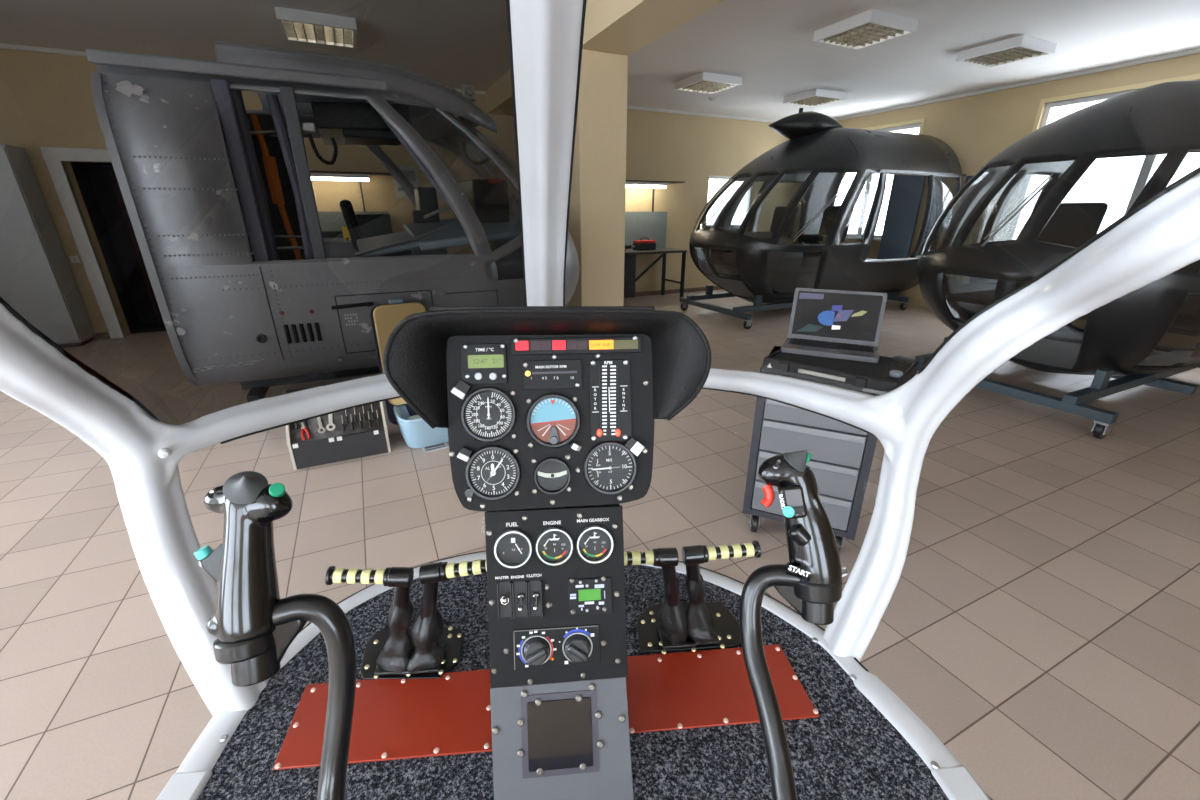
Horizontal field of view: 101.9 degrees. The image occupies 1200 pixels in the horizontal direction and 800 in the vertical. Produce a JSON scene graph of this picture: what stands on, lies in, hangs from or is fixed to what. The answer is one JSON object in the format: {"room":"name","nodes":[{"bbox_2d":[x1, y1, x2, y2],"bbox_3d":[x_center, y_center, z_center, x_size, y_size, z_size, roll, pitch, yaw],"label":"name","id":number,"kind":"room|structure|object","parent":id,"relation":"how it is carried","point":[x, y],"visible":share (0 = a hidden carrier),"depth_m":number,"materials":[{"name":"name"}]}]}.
{"room":"control cabin","nodes":[
{"label":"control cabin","id":0,"kind":"room"},
{"bbox_2d":[0,290,1199,799],"bbox_3d":[0.552,0.635,2.683,14.350,0.120,13.030,-10,23,-24],"label":"floor","id":1,"kind":"structure","parent":0,"point":[1041,618],"depth_m":2.23,"materials":[{"name":"tile"}]},
{"bbox_2d":[285,401,390,469],"bbox_3d":[-1.720,0.140,3.199,0.562,0.430,0.335,-10,23,-24],"label":"toolbox","id":2,"kind":"object","parent":1,"relation":"on","point":[336,445],"visible":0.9,"depth_m":3.12,"materials":[{"name":"grey"}]},
{"bbox_2d":[301,422,310,440],"bbox_3d":[-1.848,0.196,3.042,0.045,0.090,0.105,-15,26,-35],"label":"pliers","id":3,"kind":"object","parent":2,"relation":"on","point":[303,428],"visible":1,"depth_m":3.04,"materials":[{"name":"red plastic"}]},
{"bbox_2d":[317,417,325,433],"bbox_3d":[-1.793,0.123,3.107,0.047,0.140,0.163,-13,25,-30],"label":"spanner","id":4,"kind":"object","parent":2,"relation":"on","point":[318,418],"visible":0.55,"depth_m":3.08,"materials":[{"name":"silver metal"}]},
{"bbox_2d":[326,414,335,430],"bbox_3d":[-1.739,0.095,3.142,0.057,0.157,0.181,-9,23,-21],"label":"wrench","id":5,"kind":"object","parent":2,"relation":"on","point":[329,415],"visible":0.65,"depth_m":3.11,"materials":[{"name":"silver metal"}]},
{"bbox_2d":[290,402,383,443],"bbox_3d":[-1.721,0.079,3.178,0.530,0.246,0.285,-10,23,-24],"label":"tray","id":6,"kind":"object","parent":2,"relation":"on","point":[316,437],"depth_m":3.14,"materials":[{"name":"grey metal"}]},
{"bbox_2d":[385,398,448,447],"bbox_3d":[-1.241,-0.188,3.325,0.440,0.944,0.454,-12,24,-28],"label":"bucket","id":7,"kind":"object","parent":1,"relation":"on","point":[415,431],"visible":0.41,"depth_m":3.31,"materials":[{"name":"blue plastic"}]},
{"bbox_2d":[422,442,448,452],"bbox_3d":[-1.124,0.321,3.316,0.160,0.009,0.100,-12,24,-28],"label":"magazine","id":8,"kind":"object","parent":1,"relation":"on","point":[444,445],"visible":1,"depth_m":3.30,"materials":[{"name":"grey paper"}]},
{"bbox_2d":[424,443,445,450],"bbox_3d":[-1.121,0.319,3.311,0.130,0.001,0.060,-12,24,-28],"label":"print","id":9,"kind":"object","parent":8,"relation":"on","point":[440,446],"depth_m":3.30,"materials":[{"name":"grey"}]},
{"bbox_2d":[565,230,579,305],"bbox_3d":[-1.726,-1.425,4.366,3.064,2.500,2.344,-10,23,-24],"label":"helicopter nose","id":10,"kind":"object","parent":1,"relation":"on","point":[572,261],"visible":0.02,"depth_m":4.27,"materials":[{"name":"grey paint"}]},
{"bbox_2d":[566,49,627,305],"bbox_3d":[-0.073,-1.887,5.099,0.500,2.840,0.500,-10,23,-24],"label":"column","id":11,"kind":"structure","parent":1,"relation":"on","point":[596,226],"depth_m":4.75,"materials":[{"name":"beige paint"}]},
{"bbox_2d":[0,0,1199,799],"bbox_3d":[-0.050,0.026,0.440,1.372,1.304,1.518,0,21,0],"label":"cockpit","id":12,"kind":"object","parent":1,"relation":"on","point":[219,219],"depth_m":0.70,"materials":[{"name":"white paint"}]},
{"bbox_2d":[194,471,355,799],"bbox_3d":[-0.291,0.263,0.467,0.171,0.405,0.100,20,29,41],"label":"stick","id":13,"kind":"object","parent":12,"relation":"attached to","point":[253,628],"visible":1,"depth_m":0.44,"materials":[{"name":"black plastic"}]},
{"bbox_2d":[223,471,267,503],"bbox_3d":[-0.315,0.074,0.432,0.032,0.028,0.029,-10,23,-24],"label":"switch","id":14,"kind":"object","parent":13,"relation":"attached to","point":[246,487],"depth_m":0.43,"materials":[{"name":"grey plastic"}]},
{"bbox_2d":[231,645,280,686],"bbox_3d":[-0.316,0.239,0.448,0.039,0.039,0.043,-10,23,-24],"label":"socket","id":15,"kind":"object","parent":13,"relation":"attached to","point":[250,664],"depth_m":0.43,"materials":[{"name":"black plastic"}]},
{"bbox_2d":[273,669,491,769],"bbox_3d":[-0.341,0.529,0.818,0.354,0.007,0.148,-2,21,-5],"label":"plate","id":16,"kind":"object","parent":12,"relation":"on","point":[450,714],"visible":0.9,"depth_m":0.81,"materials":[{"name":"red metal"}]},
{"bbox_2d":[361,626,463,679],"bbox_3d":[-0.360,0.483,0.934,0.190,0.009,0.116,0,21,-1],"label":"mount","id":17,"kind":"object","parent":12,"relation":"on","point":[453,638],"visible":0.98,"depth_m":0.93,"materials":[{"name":"black painted metal"}]},
{"bbox_2d":[325,566,414,675],"bbox_3d":[-0.393,0.383,0.866,0.138,0.219,0.063,-1,21,-3],"label":"pedal","id":18,"kind":"object","parent":17,"relation":"on","point":[395,655],"visible":0.98,"depth_m":0.85,"materials":[{"name":"black painted metal"},{"name":"black and cream striped rubber"}]},
{"bbox_2d":[402,559,486,674],"bbox_3d":[-0.265,0.377,0.875,0.190,0.224,0.067,-2,21,-5],"label":"pedal","id":19,"kind":"object","parent":17,"relation":"on","point":[427,655],"visible":0.87,"depth_m":0.86,"materials":[{"name":"black painted metal"},{"name":"black and cream striped rubber"}]},
{"bbox_2d":[485,504,627,687],"bbox_3d":[-0.064,0.284,0.735,0.199,0.262,0.159,-2,21,-5],"label":"console","id":20,"kind":"object","parent":12,"relation":"on","point":[556,576],"visible":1,"depth_m":0.70,"materials":[{"name":"black painted metal"},{"name":"black plastic"},{"name":"clear glass"}]},
{"bbox_2d":[497,581,512,619],"bbox_3d":[-0.136,0.286,0.695,0.020,0.050,0.023,-2,21,-5],"label":"toggle switch","id":21,"kind":"object","parent":20,"relation":"attached to","point":[504,588],"depth_m":0.70,"materials":[{"name":"silver metal"}]},
{"bbox_2d":[512,581,527,618],"bbox_3d":[-0.114,0.286,0.697,0.021,0.050,0.023,-2,21,-5],"label":"toggle switch","id":22,"kind":"object","parent":20,"relation":"attached to","point":[519,588],"depth_m":0.70,"materials":[{"name":"silver metal"}]},
{"bbox_2d":[528,580,542,617],"bbox_3d":[-0.093,0.286,0.698,0.019,0.050,0.023,-2,21,-5],"label":"toggle switch","id":23,"kind":"object","parent":20,"relation":"attached to","point":[535,587],"depth_m":0.70,"materials":[{"name":"silver metal"}]},
{"bbox_2d":[516,631,555,666],"bbox_3d":[-0.091,0.358,0.701,0.057,0.052,0.001,-2,1,-5],"label":"print","id":24,"kind":"object","parent":20,"relation":"attached to","point":[532,631],"depth_m":0.70},
{"bbox_2d":[383,306,711,510],"bbox_3d":[-0.068,0.004,0.717,0.415,0.308,0.154,-2,21,-5],"label":"panel","id":25,"kind":"object","parent":20,"relation":"on","point":[539,406],"visible":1,"depth_m":0.68,"materials":[{"name":"black painted metal"},{"name":"black plastic"},{"name":"clear glass"}]},
{"bbox_2d":[451,379,471,399],"bbox_3d":[-0.192,-0.014,0.673,0.029,0.030,0.022,-10,23,-24],"label":"lamp","id":26,"kind":"object","parent":25,"relation":"attached to","point":[461,389],"depth_m":0.67,"materials":[{"name":"black"}]},
{"bbox_2d":[457,447,472,461],"bbox_3d":[-0.187,0.076,0.676,0.023,0.024,0.021,-10,23,-24],"label":"lamp","id":27,"kind":"object","parent":25,"relation":"attached to","point":[464,454],"depth_m":0.67,"materials":[{"name":"white plastic"}]},
{"bbox_2d":[516,341,527,349],"bbox_3d":[-0.109,-0.076,0.677,0.017,0.013,0.001,-2,2,-5],"label":"warning light","id":28,"kind":"object","parent":25,"relation":"on","point":[518,345],"depth_m":0.68,"materials":[{"name":"red plastic"}]},
{"bbox_2d":[531,341,540,349],"bbox_3d":[-0.089,-0.076,0.679,0.014,0.013,0.001,-2,2,-5],"label":"light","id":29,"kind":"object","parent":25,"relation":"on","point":[535,345],"depth_m":0.68,"materials":[{"name":"grey plastic"}]},
{"bbox_2d":[541,341,550,349],"bbox_3d":[-0.075,-0.076,0.680,0.013,0.013,0.001,-2,2,-5],"label":"light","id":30,"kind":"object","parent":25,"relation":"on","point":[545,345],"depth_m":0.68,"materials":[{"name":"grey plastic"}]},
{"bbox_2d":[383,306,711,428],"bbox_3d":[-0.075,-0.044,0.655,0.391,0.174,0.215,-10,23,-24],"label":"hood","id":31,"kind":"object","parent":25,"relation":"attached to","point":[457,367],"depth_m":0.68,"materials":[{"name":"black plastic"}]},
{"bbox_2d":[552,340,565,349],"bbox_3d":[-0.057,-0.077,0.682,0.018,0.013,0.001,-2,2,-5],"label":"warning light","id":32,"kind":"object","parent":25,"relation":"on","point":[562,343],"depth_m":0.68,"materials":[{"name":"red plastic"}]},
{"bbox_2d":[567,340,576,349],"bbox_3d":[-0.039,-0.077,0.683,0.014,0.013,0.001,-2,2,-5],"label":"light","id":33,"kind":"object","parent":25,"relation":"on","point":[571,344],"depth_m":0.68,"materials":[{"name":"grey plastic"}]},
{"bbox_2d":[570,442,580,450],"bbox_3d":[-0.035,0.066,0.687,0.017,0.015,0.017,-10,23,-24],"label":"lamp","id":34,"kind":"object","parent":25,"relation":"attached to","point":[574,446],"depth_m":0.68,"materials":[{"name":"white plastic"}]},
{"bbox_2d":[578,340,586,349],"bbox_3d":[-0.025,-0.077,0.684,0.013,0.013,0.001,-2,2,-5],"label":"light","id":35,"kind":"object","parent":25,"relation":"on","point":[582,344],"depth_m":0.68,"materials":[{"name":"grey plastic"}]},
{"bbox_2d":[589,340,613,349],"bbox_3d":[0.002,-0.078,0.686,0.034,0.013,0.001,-2,2,-5],"label":"light","id":36,"kind":"object","parent":25,"relation":"on","point":[603,344],"depth_m":0.69,"materials":[{"name":"yellow plastic"}]},
{"bbox_2d":[614,340,637,348],"bbox_3d":[0.037,-0.079,0.689,0.035,0.013,0.001,-2,2,-5],"label":"light","id":37,"kind":"object","parent":25,"relation":"on","point":[618,344],"depth_m":0.69,"materials":[{"name":"green plastic"}]},
{"bbox_2d":[625,437,644,455],"bbox_3d":[0.049,0.066,0.695,0.029,0.029,0.024,-10,23,-24],"label":"lamp","id":38,"kind":"object","parent":25,"relation":"on","point":[634,446],"depth_m":0.69,"materials":[{"name":"white plastic"}]},
{"bbox_2d":[559,628,593,663],"bbox_3d":[-0.034,0.356,0.706,0.051,0.052,0.001,-2,1,-5],"label":"print","id":39,"kind":"object","parent":20,"relation":"attached to","point":[592,634],"depth_m":0.71},
{"bbox_2d":[570,584,604,610],"bbox_3d":[-0.018,0.286,0.706,0.051,0.037,0.001,-2,1,-5],"label":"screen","id":40,"kind":"object","parent":20,"relation":"on","point":[599,585],"depth_m":0.71,"materials":[{"name":"black plastic"}]},
{"bbox_2d":[637,602,740,653],"bbox_3d":[0.180,0.460,0.993,0.214,0.009,0.132,-1,21,-3],"label":"mount","id":41,"kind":"object","parent":12,"relation":"on","point":[727,628],"visible":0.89,"depth_m":0.98,"materials":[{"name":"black painted metal"},{"name":"brass bolts"}]},
{"bbox_2d":[624,547,695,648],"bbox_3d":[0.090,0.367,0.916,0.186,0.211,0.060,-2,21,-5],"label":"pedal","id":42,"kind":"object","parent":41,"relation":"on","point":[672,617],"visible":0.75,"depth_m":0.91,"materials":[{"name":"black painted metal"},{"name":"black and pale yellow striped rubber"}]},
{"bbox_2d":[682,540,760,644],"bbox_3d":[0.223,0.363,0.930,0.142,0.211,0.068,-2,21,-5],"label":"pedal","id":43,"kind":"object","parent":41,"relation":"on","point":[701,630],"visible":0.97,"depth_m":0.90,"materials":[{"name":"black painted metal"},{"name":"black and pale yellow striped rubber"}]},
{"bbox_2d":[626,644,818,733],"bbox_3d":[0.193,0.509,0.870,0.341,0.007,0.146,-2,21,-5],"label":"plate","id":44,"kind":"object","parent":12,"relation":"on","point":[703,688],"visible":0.91,"depth_m":0.86,"materials":[{"name":"red metal"}]},
{"bbox_2d":[740,450,848,799],"bbox_3d":[0.194,0.265,0.513,0.109,0.381,0.229,9,23,22],"label":"stick","id":45,"kind":"object","parent":12,"relation":"attached to","point":[811,582],"visible":1,"depth_m":0.53,"materials":[{"name":"black plastic"}]},
{"bbox_2d":[784,450,806,471],"bbox_3d":[0.215,0.066,0.536,0.025,0.026,0.028,-10,23,-24],"label":"switch","id":46,"kind":"object","parent":45,"relation":"attached to","point":[796,461],"depth_m":0.53,"materials":[{"name":"grey plastic"}]},
{"bbox_2d":[801,600,833,624],"bbox_3d":[0.243,0.230,0.545,0.034,0.039,0.041,0,21,-1],"label":"socket","id":47,"kind":"object","parent":45,"relation":"attached to","point":[819,612],"depth_m":0.53,"materials":[{"name":"black"}]},
{"bbox_2d":[624,180,686,298],"bbox_3d":[0.590,-2.726,8.432,1.970,2.000,0.730,-10,23,-24],"label":"workbench","id":48,"kind":"object","parent":1,"relation":"on","point":[652,225],"visible":0.46,"depth_m":8.71,"materials":[{"name":"grey metal"}]},
{"bbox_2d":[625,244,634,248],"bbox_3d":[0.465,-2.608,8.360,0.310,0.118,0.100,-10,23,-24],"label":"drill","id":49,"kind":"object","parent":48,"relation":"on","point":[629,246],"visible":0.41,"depth_m":8.35,"materials":[{"name":"black plastic"}]},
{"bbox_2d":[633,237,655,250],"bbox_3d":[0.778,-2.742,8.539,0.360,0.213,0.200,-10,23,-24],"label":"toolbox","id":50,"kind":"object","parent":48,"relation":"on","point":[640,244],"visible":0.99,"depth_m":8.47,"materials":[{"name":"red plastic"}]},
{"bbox_2d":[626,182,668,187],"bbox_3d":[0.406,-3.598,8.137,1.670,0.081,0.120,-10,23,-24],"label":"lamp","id":51,"kind":"object","parent":48,"relation":"attached to","point":[628,184],"visible":0.36,"depth_m":8.26,"materials":[{"name":"white"}]},
{"bbox_2d":[742,346,877,552],"bbox_3d":[1.016,0.233,2.359,0.494,0.857,0.450,10,23,24],"label":"tool cart","id":52,"kind":"object","parent":1,"relation":"on","point":[841,459],"visible":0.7,"depth_m":2.15,"materials":[{"name":"grey metal"}]},
{"bbox_2d":[762,349,918,394],"bbox_3d":[1.004,-0.146,2.048,0.516,0.074,0.377,18,27,38],"label":"case","id":53,"kind":"object","parent":52,"relation":"on","point":[884,376],"visible":0.82,"depth_m":1.96,"materials":[{"name":"black plastic"}]},
{"bbox_2d":[781,288,887,362],"bbox_3d":[1.038,-0.342,2.159,0.384,0.248,0.280,10,23,25],"label":"laptop","id":54,"kind":"object","parent":53,"relation":"on","point":[838,324],"visible":1,"depth_m":2.21,"materials":[{"name":"silver metal"}]},
{"bbox_2d":[679,108,965,328],"bbox_3d":[3.196,-2.780,7.362,3.665,2.866,2.425,-10,23,-24],"label":"helicopter nose","id":55,"kind":"object","parent":1,"relation":"on","point":[753,266],"visible":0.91,"depth_m":6.78,"materials":[{"name":"paint"}]},
{"bbox_2d":[893,80,1199,438],"bbox_3d":[4.327,-1.291,4.143,2.865,2.411,2.290,-10,23,-24],"label":"helicopter nose","id":56,"kind":"object","parent":1,"relation":"on","point":[1150,334],"visible":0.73,"depth_m":3.63,"materials":[{"name":"paint"}]},
{"bbox_2d":[625,109,800,291],"bbox_3d":[-2.205,-2.966,7.500,13.950,3.120,0.200,-10,23,-24],"label":"wall","id":57,"kind":"structure","parent":0,"point":[660,146],"depth_m":8.97,"materials":[{"name":"beige paint"}]},
{"bbox_2d":[635,286,722,296],"bbox_3d":[-2.159,-1.513,7.958,13.950,0.080,0.015,-10,23,-24],"label":"baseboard","id":58,"kind":"structure","parent":57,"relation":"attached to","point":[671,291],"depth_m":9.55,"materials":[{"name":"brown"}]},
{"bbox_2d":[627,106,777,122],"bbox_3d":[-2.154,-4.364,6.846,13.950,0.040,0.035,-10,23,-24],"label":"trim","id":59,"kind":"structure","parent":57,"relation":"attached to","point":[628,107],"depth_m":8.56,"materials":[{"name":"white"}]},
{"bbox_2d":[705,176,752,229],"bbox_3d":[2.528,-3.837,9.501,1.210,0.960,0.190,-10,23,-24],"label":"window","id":60,"kind":"structure","parent":57,"relation":"in","point":[749,196],"depth_m":9.66,"materials":[{"name":"white"}]},
{"bbox_2d":[627,0,1199,119],"bbox_3d":[0.552,-2.401,1.508,14.350,0.150,13.030,-10,23,-24],"label":"ceiling","id":61,"kind":"structure","parent":0,"point":[769,44],"depth_m":5.19,"materials":[{"name":"white paint"}]},
{"bbox_2d":[582,0,724,55],"bbox_3d":[1.270,-2.324,1.904,0.500,0.280,12.630,-10,23,-24],"label":"ceiling beam","id":62,"kind":"structure","parent":61,"relation":"attached to","point":[623,27],"depth_m":3.77,"materials":[{"name":"beige paint"}]},
{"bbox_2d":[675,72,741,93],"bbox_3d":[1.426,-4.184,6.444,0.620,0.085,0.620,-10,23,-24],"label":"ceiling light","id":63,"kind":"object","parent":61,"relation":"attached to","point":[703,82],"visible":1,"depth_m":6.32,"materials":[{"name":"white metal"}]},
{"bbox_2d":[783,89,846,106],"bbox_3d":[3.203,-4.504,7.271,0.620,0.085,0.620,-10,23,-24],"label":"ceiling light","id":64,"kind":"object","parent":61,"relation":"attached to","point":[815,97],"visible":1,"depth_m":7.15,"materials":[{"name":"white metal"}]},
{"bbox_2d":[813,9,918,49],"bbox_3d":[2.480,-3.461,4.573,0.620,0.085,0.620,-10,23,-24],"label":"ceiling light","id":65,"kind":"object","parent":61,"relation":"attached to","point":[871,27],"visible":1,"depth_m":4.48,"materials":[{"name":"white metal"}]},
{"bbox_2d":[956,35,1056,67],"bbox_3d":[4.311,-3.698,5.186,0.620,0.085,0.620,-10,23,-24],"label":"ceiling light","id":66,"kind":"object","parent":61,"relation":"attached to","point":[1023,47],"visible":1,"depth_m":5.09,"materials":[{"name":"white metal"}]},
{"bbox_2d":[793,53,1199,307],"bbox_3d":[6.940,-1.973,4.934,0.200,3.120,13.030,-10,23,-24],"label":"wall","id":67,"kind":"structure","parent":0,"point":[977,128],"depth_m":7.03,"materials":[{"name":"beige paint"}]},
{"bbox_2d":[845,123,920,240],"bbox_3d":[4.823,-3.864,8.810,0.190,1.810,1.710,-10,23,-24],"label":"window","id":68,"kind":"structure","parent":67,"relation":"in","point":[869,182],"depth_m":8.86,"materials":[{"name":"white"}]},
{"bbox_2d":[862,118,925,133],"bbox_3d":[4.813,-3.876,8.800,0.072,1.880,1.730,-10,23,-24],"label":"trim","id":69,"kind":"structure","parent":67,"relation":"attached to","point":[922,121],"depth_m":8.05,"materials":[{"name":"beige"}]},
{"bbox_2d":[961,175,985,199],"bbox_3d":[5.589,-3.154,7.237,0.024,0.340,0.340,-10,23,-24],"label":"poster","id":70,"kind":"object","parent":67,"relation":"attached to","point":[968,191],"visible":0.32,"depth_m":7.30,"materials":[{"name":"blue paper"}]},
{"bbox_2d":[834,48,1199,120],"bbox_3d":[6.842,-3.385,4.316,0.035,0.040,12.595,-10,23,-24],"label":"trim","id":71,"kind":"structure","parent":67,"relation":"attached to","point":[1194,51],"depth_m":6.37,"materials":[{"name":"white"}]},
{"bbox_2d":[1008,89,1157,239],"bbox_3d":[6.394,-2.673,5.731,0.190,1.810,2.480,-10,23,-24],"label":"window","id":72,"kind":"structure","parent":67,"relation":"in","point":[1149,162],"depth_m":6.12,"materials":[{"name":"white"}]},
{"bbox_2d":[1001,74,1199,240],"bbox_3d":[6.384,-2.685,5.722,0.072,1.880,2.500,-10,23,-24],"label":"trim","id":73,"kind":"structure","parent":67,"relation":"attached to","point":[1006,233],"depth_m":6.15,"materials":[{"name":"beige"}]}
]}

